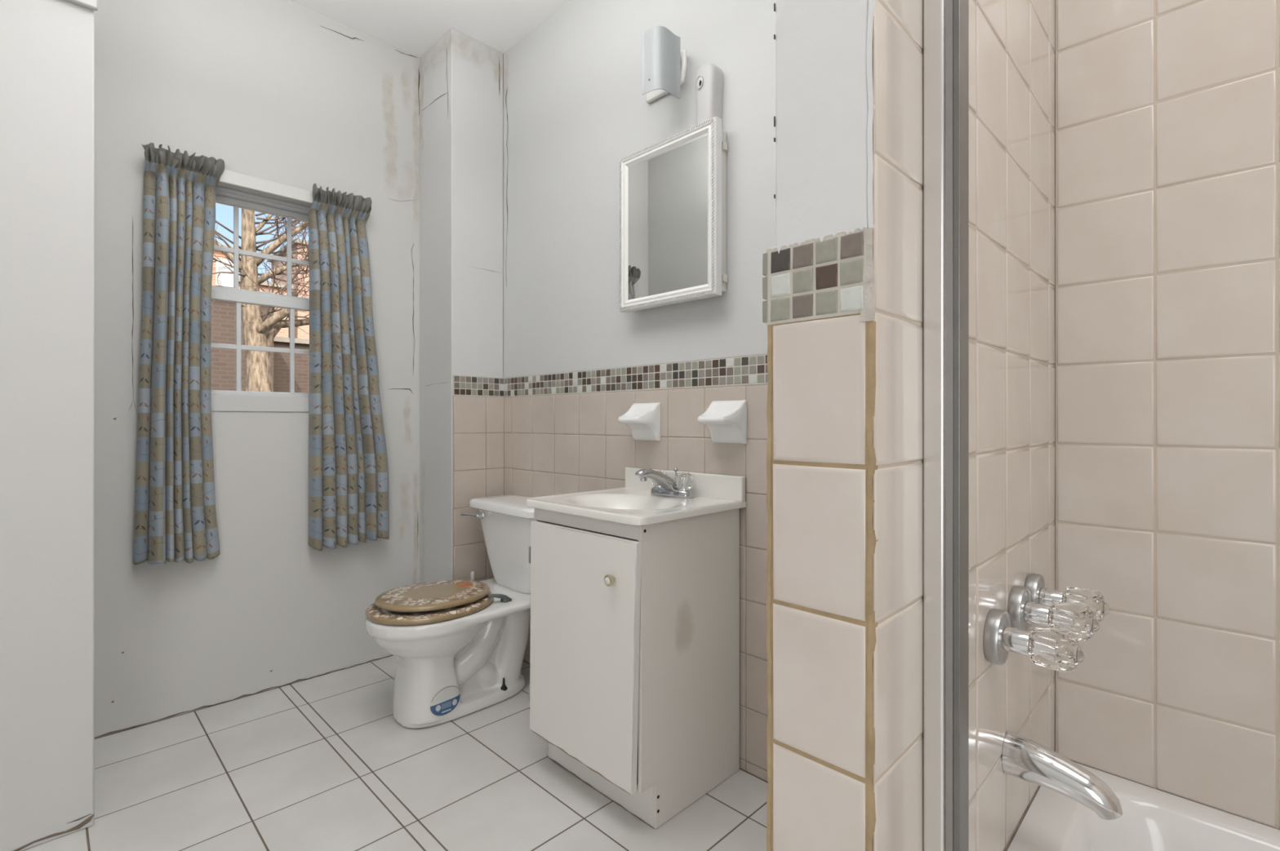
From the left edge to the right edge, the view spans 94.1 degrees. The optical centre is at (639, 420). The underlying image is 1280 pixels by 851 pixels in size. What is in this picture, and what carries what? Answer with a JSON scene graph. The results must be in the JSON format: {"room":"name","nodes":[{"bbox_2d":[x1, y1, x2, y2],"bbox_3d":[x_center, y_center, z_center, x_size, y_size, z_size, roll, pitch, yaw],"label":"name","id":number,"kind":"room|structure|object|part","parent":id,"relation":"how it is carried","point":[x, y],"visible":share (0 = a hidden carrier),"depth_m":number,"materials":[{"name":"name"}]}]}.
{"room":"bathroom","nodes":[
{"label":"bathroom","id":0,"kind":"room"},
{"bbox_2d":[0,0,94,850],"bbox_3d":[-2.023,-0.305,1.267,0.559,2.669,1.246,0,0,45],"label":"door","id":1,"kind":"structure","parent":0,"point":[47,46],"depth_m":1.45,"materials":[{"name":"white paint"}]},
{"bbox_2d":[13,813,94,850],"bbox_3d":[-1.526,1.014,1.369,0.001,0.037,0.401,0,0,45],"label":"baseboard","id":2,"kind":"structure","parent":1,"relation":"attached to","point":[84,823],"depth_m":1.48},
{"bbox_2d":[66,0,97,11],"bbox_3d":[-1.817,-1.340,1.067,0.016,0.599,1.252,0,0,45],"label":"trim","id":3,"kind":"structure","parent":1,"relation":"attached to","point":[91,4],"depth_m":1.49,"materials":[{"name":"white paint"}]},
{"bbox_2d":[94,0,419,738],"bbox_3d":[-1.426,-0.303,2.349,0.121,2.672,1.831,0,0,45],"label":"wall","id":4,"kind":"structure","parent":0,"point":[286,92],"depth_m":2.22,"materials":[{"name":"paint"}]},
{"bbox_2d":[211,186,310,412],"bbox_3d":[-1.456,-0.452,2.321,0.131,0.837,0.670,0,0,45],"label":"window","id":5,"kind":"structure","parent":4,"relation":"in","point":[260,283],"depth_m":2.32,"materials":[{"name":"white plastic"}]},
{"bbox_3d":[-1.463,-0.290,2.328,0.032,0.394,0.611,0,0,45],"label":"sash","id":6,"kind":"part","parent":5,"relation":"part of","materials":[{"name":"white plastic"}]},
{"bbox_3d":[-1.462,-0.280,2.327,0.004,0.340,0.550,0,0,45],"label":"pane","id":7,"kind":"part","parent":5,"relation":"part of","materials":[{"name":"clear glass"}]},
{"bbox_3d":[-1.491,-0.659,2.357,0.032,0.378,0.611,0,0,45],"label":"sash","id":8,"kind":"part","parent":5,"relation":"part of","materials":[{"name":"white plastic"}]},
{"bbox_3d":[-1.490,-0.665,2.355,0.004,0.324,0.550,0,0,45],"label":"pane","id":9,"kind":"part","parent":5,"relation":"part of","materials":[{"name":"clear glass"}]},
{"bbox_2d":[218,169,313,203],"bbox_3d":[-1.403,-0.875,2.248,0.054,0.048,0.706,0,0,45],"label":"curtain rod","id":10,"kind":"object","parent":4,"relation":"attached to","point":[229,177],"visible":0.42,"depth_m":2.22,"materials":[{"name":"white metal"}]},
{"bbox_2d":[132,142,224,564],"bbox_3d":[-1.568,-0.216,2.034,0.104,1.412,0.246,0,0,45],"label":"curtain","id":11,"kind":"object","parent":10,"relation":"hanging from","point":[175,519],"visible":1,"depth_m":2.01,"materials":[{"name":"multicoloured fabric"}]},
{"bbox_2d":[308,183,389,551],"bbox_3d":[-1.177,-0.205,2.435,0.092,1.434,0.307,0,0,45],"label":"curtain","id":12,"kind":"object","parent":10,"relation":"hanging from","point":[348,465],"visible":1,"depth_m":2.40,"materials":[{"name":"multicoloured fabric"}]},
{"bbox_2d":[22,655,768,850],"bbox_3d":[-0.363,1.060,0.577,4.128,0.060,2.847,0,0,45],"label":"floor","id":13,"kind":"structure","parent":0,"point":[324,762],"depth_m":1.67,"materials":[{"name":"tile"}]},
{"bbox_2d":[364,494,533,728],"bbox_3d":[-0.647,0.674,2.200,0.469,0.709,0.701,0,0,45],"label":"toilet","id":14,"kind":"object","parent":13,"relation":"on","point":[459,646],"visible":0.93,"depth_m":2.09,"materials":[{"name":"ceramic"}]},
{"bbox_3d":[-0.734,0.646,2.106,0.369,0.023,0.440,0,0,45],"label":"seat","id":15,"kind":"part","parent":14,"relation":"part of","materials":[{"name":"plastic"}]},
{"bbox_3d":[-0.728,0.616,2.112,0.327,0.024,0.397,0,0,45],"label":"seat lid","id":16,"kind":"part","parent":14,"relation":"part of","materials":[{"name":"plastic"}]},
{"bbox_3d":[-0.652,0.844,2.188,0.413,0.370,0.675,0,0,45],"label":"bowl","id":17,"kind":"part","parent":14,"relation":"part of","materials":[{"name":"ceramic"}]},
{"bbox_3d":[-0.679,0.381,2.403,0.136,0.032,0.034,0,0,37],"label":"flush lever","id":18,"kind":"part","parent":14,"relation":"part of","materials":[{"name":"silver metal"}]},
{"bbox_3d":[-0.476,0.338,2.365,0.458,0.036,0.222,0,0,45],"label":"tank lid","id":19,"kind":"part","parent":14,"relation":"part of","materials":[{"name":"ceramic"}]},
{"bbox_3d":[-0.472,0.505,2.369,0.400,0.306,0.195,0,0,45],"label":"tank","id":20,"kind":"part","parent":14,"relation":"part of","materials":[{"name":"ceramic"}]},
{"bbox_2d":[528,507,739,829],"bbox_3d":[-0.029,0.644,1.748,0.461,0.777,0.459,0,0,45],"label":"vanity cabinet","id":21,"kind":"object","parent":13,"relation":"on","point":[634,685],"visible":0.95,"depth_m":1.58,"materials":[{"name":"laminate"}]},
{"bbox_3d":[-0.167,0.642,1.919,0.012,0.774,0.412,0,0,45],"label":"panel","id":22,"kind":"part","parent":21,"relation":"part of","materials":[{"name":"laminate"}]},
{"bbox_3d":[-0.161,0.606,1.606,0.448,0.618,0.018,0,0,45],"label":"door","id":23,"kind":"part","parent":21,"relation":"part of","materials":[{"name":"laminate"}]},
{"bbox_3d":[-0.150,0.277,1.625,0.426,0.040,0.015,0,0,45],"label":"rail","id":24,"kind":"part","parent":21,"relation":"part of","materials":[{"name":"laminate"}]},
{"bbox_3d":[-0.075,0.400,1.489,0.029,0.029,0.026,0,0,45],"label":"knob","id":25,"kind":"part","parent":21,"relation":"part of","materials":[{"name":"gold metal"}]},
{"bbox_2d":[525,466,746,540],"bbox_3d":[-0.021,0.257,1.761,0.494,0.188,0.444,0,0,45],"label":"washbasin","id":26,"kind":"object","parent":21,"relation":"in","point":[633,504],"visible":0.84,"depth_m":1.76,"materials":[{"name":"ceramic"}]},
{"bbox_2d":[635,467,693,498],"bbox_3d":[0.056,0.189,1.816,0.160,0.091,0.181,0,0,45],"label":"faucet","id":27,"kind":"object","parent":26,"relation":"on","point":[664,485],"visible":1,"depth_m":1.81,"materials":[{"name":"silver metal"}]},
{"bbox_3d":[0.056,0.189,1.815,0.060,0.090,0.180,0,0,45],"label":"spout","id":28,"kind":"part","parent":27,"relation":"part of","materials":[{"name":"silver metal"}]},
{"bbox_3d":[0.062,0.184,1.895,0.052,0.048,0.052,0,0,45],"label":"handle","id":29,"kind":"part","parent":27,"relation":"part of","materials":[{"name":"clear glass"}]},
{"bbox_3d":[0.099,0.223,1.859,0.160,0.024,0.060,0,0,45],"label":"plate","id":30,"kind":"part","parent":27,"relation":"part of","materials":[{"name":"silver metal"}]},
{"bbox_3d":[0.113,0.186,1.873,0.015,0.074,0.015,0,0,45],"label":"lift rod","id":31,"kind":"part","parent":27,"relation":"part of","materials":[{"name":"silver metal"}]},
{"bbox_3d":[0.135,0.184,1.823,0.052,0.048,0.052,0,0,45],"label":"handle","id":32,"kind":"part","parent":27,"relation":"part of","materials":[{"name":"clear glass"}]},
{"bbox_3d":[0.144,0.642,1.610,0.012,0.774,0.412,0,0,45],"label":"panel","id":33,"kind":"part","parent":21,"relation":"part of","materials":[{"name":"laminate"}]},
{"bbox_2d":[1007,763,1279,850],"bbox_3d":[1.118,0.856,0.401,1.527,0.346,0.765,0,0,45],"label":"bathtub","id":34,"kind":"object","parent":13,"relation":"on","point":[1152,820],"visible":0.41,"depth_m":1.04,"materials":[{"name":"ceramic"}]},
{"bbox_2d":[288,0,570,57],"bbox_3d":[-0.363,-1.689,0.577,4.128,0.100,2.847,0,0,45],"label":"ceiling","id":35,"kind":"structure","parent":0,"point":[412,27],"depth_m":2.43,"materials":[{"name":"paint"}]},
{"bbox_2d":[419,28,504,582],"bbox_3d":[-0.801,-0.305,2.674,0.308,2.669,0.250,0,0,45],"label":"wall","id":36,"kind":"structure","parent":0,"point":[462,381],"depth_m":2.57,"materials":[{"name":"paint"}]},
{"bbox_2d":[471,571,475,581],"bbox_3d":[-0.712,0.664,2.533,0.018,0.042,0.017,0,0,45],"label":"pipe stub","id":37,"kind":"object","parent":36,"relation":"attached to","point":[473,575],"visible":0.8,"depth_m":2.53,"materials":[{"name":"white plastic"}]},
{"bbox_2d":[502,0,1279,830],"bbox_3d":[0.598,-0.305,1.544,4.128,2.669,0.121,0,0,45],"label":"wall","id":38,"kind":"structure","parent":0,"point":[1167,112],"depth_m":1.16,"materials":[{"name":"tile"}]},
{"bbox_2d":[617,402,660,440],"bbox_3d":[-0.011,0.004,1.993,0.125,0.128,0.101,0,0,45],"label":"soap dish","id":39,"kind":"object","parent":38,"relation":"attached to","point":[643,420],"visible":1,"depth_m":1.98,"materials":[{"name":"white ceramic"}]},
{"bbox_2d":[641,26,686,103],"bbox_3d":[0.045,-1.100,1.901,0.194,0.190,0.151,0,0,45],"label":"wall lamp","id":40,"kind":"object","parent":38,"relation":"attached to","point":[663,73],"visible":1,"depth_m":1.82,"materials":[{"name":"white plastic"}]},
{"bbox_3d":[0.075,-1.125,1.968,0.143,0.100,0.015,0,0,45],"label":"wall plate","id":41,"kind":"part","parent":40,"relation":"part of","materials":[{"name":"white plastic"}]},
{"bbox_3d":[0.124,-1.115,1.891,0.030,0.126,0.069,0,0,-30],"label":"bracket arm","id":42,"kind":"part","parent":40,"relation":"part of","materials":[{"name":"white plastic"}]},
{"bbox_2d":[619,115,727,313],"bbox_3d":[0.097,-0.630,1.906,0.411,0.520,0.072,0,0,45],"label":"upper cabinet","id":43,"kind":"object","parent":38,"relation":"attached to","point":[673,190],"visible":1,"depth_m":1.86,"materials":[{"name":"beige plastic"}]},
{"bbox_2d":[628,133,707,300],"bbox_3d":[0.082,-0.630,1.891,0.343,0.452,0.004,0,0,45],"label":"mirror","id":44,"kind":"object","parent":43,"relation":"attached to","point":[668,183],"depth_m":1.88,"materials":[{"name":"clear glass"}]},
{"bbox_2d":[695,62,724,129],"bbox_3d":[0.206,-0.974,1.806,0.074,0.204,0.059,0,0,45],"label":"air freshener","id":45,"kind":"object","parent":43,"relation":"on","point":[709,78],"visible":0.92,"depth_m":1.78,"materials":[{"name":"grey plastic"}]},
{"bbox_2d":[625,466,745,502],"bbox_3d":[0.128,0.201,1.910,0.494,0.075,0.020,0,0,45],"label":"backsplash","id":46,"kind":"structure","parent":38,"relation":"attached to","point":[729,487],"depth_m":1.81,"materials":[{"name":"ceramic"}]},
{"bbox_2d":[697,400,746,444],"bbox_3d":[0.233,0.004,1.750,0.125,0.128,0.101,0,0,45],"label":"soap dish","id":47,"kind":"object","parent":38,"relation":"attached to","point":[726,421],"visible":1,"depth_m":1.75,"materials":[{"name":"white ceramic"}]},
{"bbox_2d":[762,0,1055,850],"bbox_3d":[0.493,-0.305,0.950,0.132,2.669,0.870,0,0,45],"label":"wall partition","id":48,"kind":"structure","parent":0,"point":[842,285],"depth_m":0.66,"materials":[{"name":"tile"}]},
{"bbox_2d":[923,0,968,850],"bbox_3d":[0.355,-0.158,0.690,0.040,1.665,0.040,0,0,45],"label":"shower door frame","id":49,"kind":"object","parent":48,"relation":"attached to","point":[945,22],"visible":1,"depth_m":0.68,"materials":[{"name":"metal"}]},
{"bbox_2d":[983,608,1084,673],"bbox_3d":[0.563,0.320,0.847,0.113,0.078,0.078,0,0,45],"label":"tap","id":50,"kind":"object","parent":48,"relation":"attached to","point":[1057,650],"visible":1,"depth_m":0.84,"materials":[{"name":"silver metal"}]},
{"bbox_3d":[0.557,0.320,0.852,0.070,0.035,0.035,0,0,45],"label":"stem","id":51,"kind":"part","parent":50,"relation":"part of","materials":[{"name":"silver metal"}]},
{"bbox_3d":[0.579,0.320,0.831,0.054,0.056,0.056,0,0,45],"label":"handle","id":52,"kind":"part","parent":50,"relation":"part of","materials":[{"name":"clear glass"}]},
{"bbox_2d":[1007,586,1099,641],"bbox_3d":[0.654,0.310,0.938,0.113,0.078,0.078,0,0,45],"label":"tap","id":53,"kind":"object","parent":48,"relation":"attached to","point":[1078,620],"visible":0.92,"depth_m":0.93,"materials":[{"name":"clear glass"}]},
{"bbox_3d":[0.648,0.310,0.944,0.070,0.035,0.035,0,0,45],"label":"stem","id":54,"kind":"part","parent":53,"relation":"part of","materials":[{"name":"silver metal"}]},
{"bbox_3d":[0.669,0.311,0.922,0.054,0.056,0.056,0,0,45],"label":"handle","id":55,"kind":"part","parent":53,"relation":"part of","materials":[{"name":"clear glass"}]},
{"bbox_2d":[1002,731,1123,820],"bbox_3d":[0.637,0.536,0.899,0.144,0.076,0.058,0,0,45],"label":"tub spout","id":56,"kind":"object","parent":48,"relation":"attached to","point":[1025,759],"visible":1,"depth_m":0.89,"materials":[{"name":"silver metal"}]},
{"bbox_2d":[1025,573,1110,622],"bbox_3d":[0.729,0.309,1.014,0.113,0.078,0.078,0,0,45],"label":"tap","id":57,"kind":"object","parent":48,"relation":"attached to","point":[1094,599],"visible":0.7,"depth_m":1.00,"materials":[{"name":"clear glass"}]},
{"bbox_3d":[0.723,0.309,1.019,0.070,0.035,0.035,0,0,45],"label":"stem","id":58,"kind":"part","parent":57,"relation":"part of","materials":[{"name":"silver metal"}]},
{"bbox_3d":[0.745,0.310,0.998,0.054,0.056,0.056,0,0,45],"label":"handle","id":59,"kind":"part","parent":57,"relation":"part of","materials":[{"name":"clear glass"}]}
]}

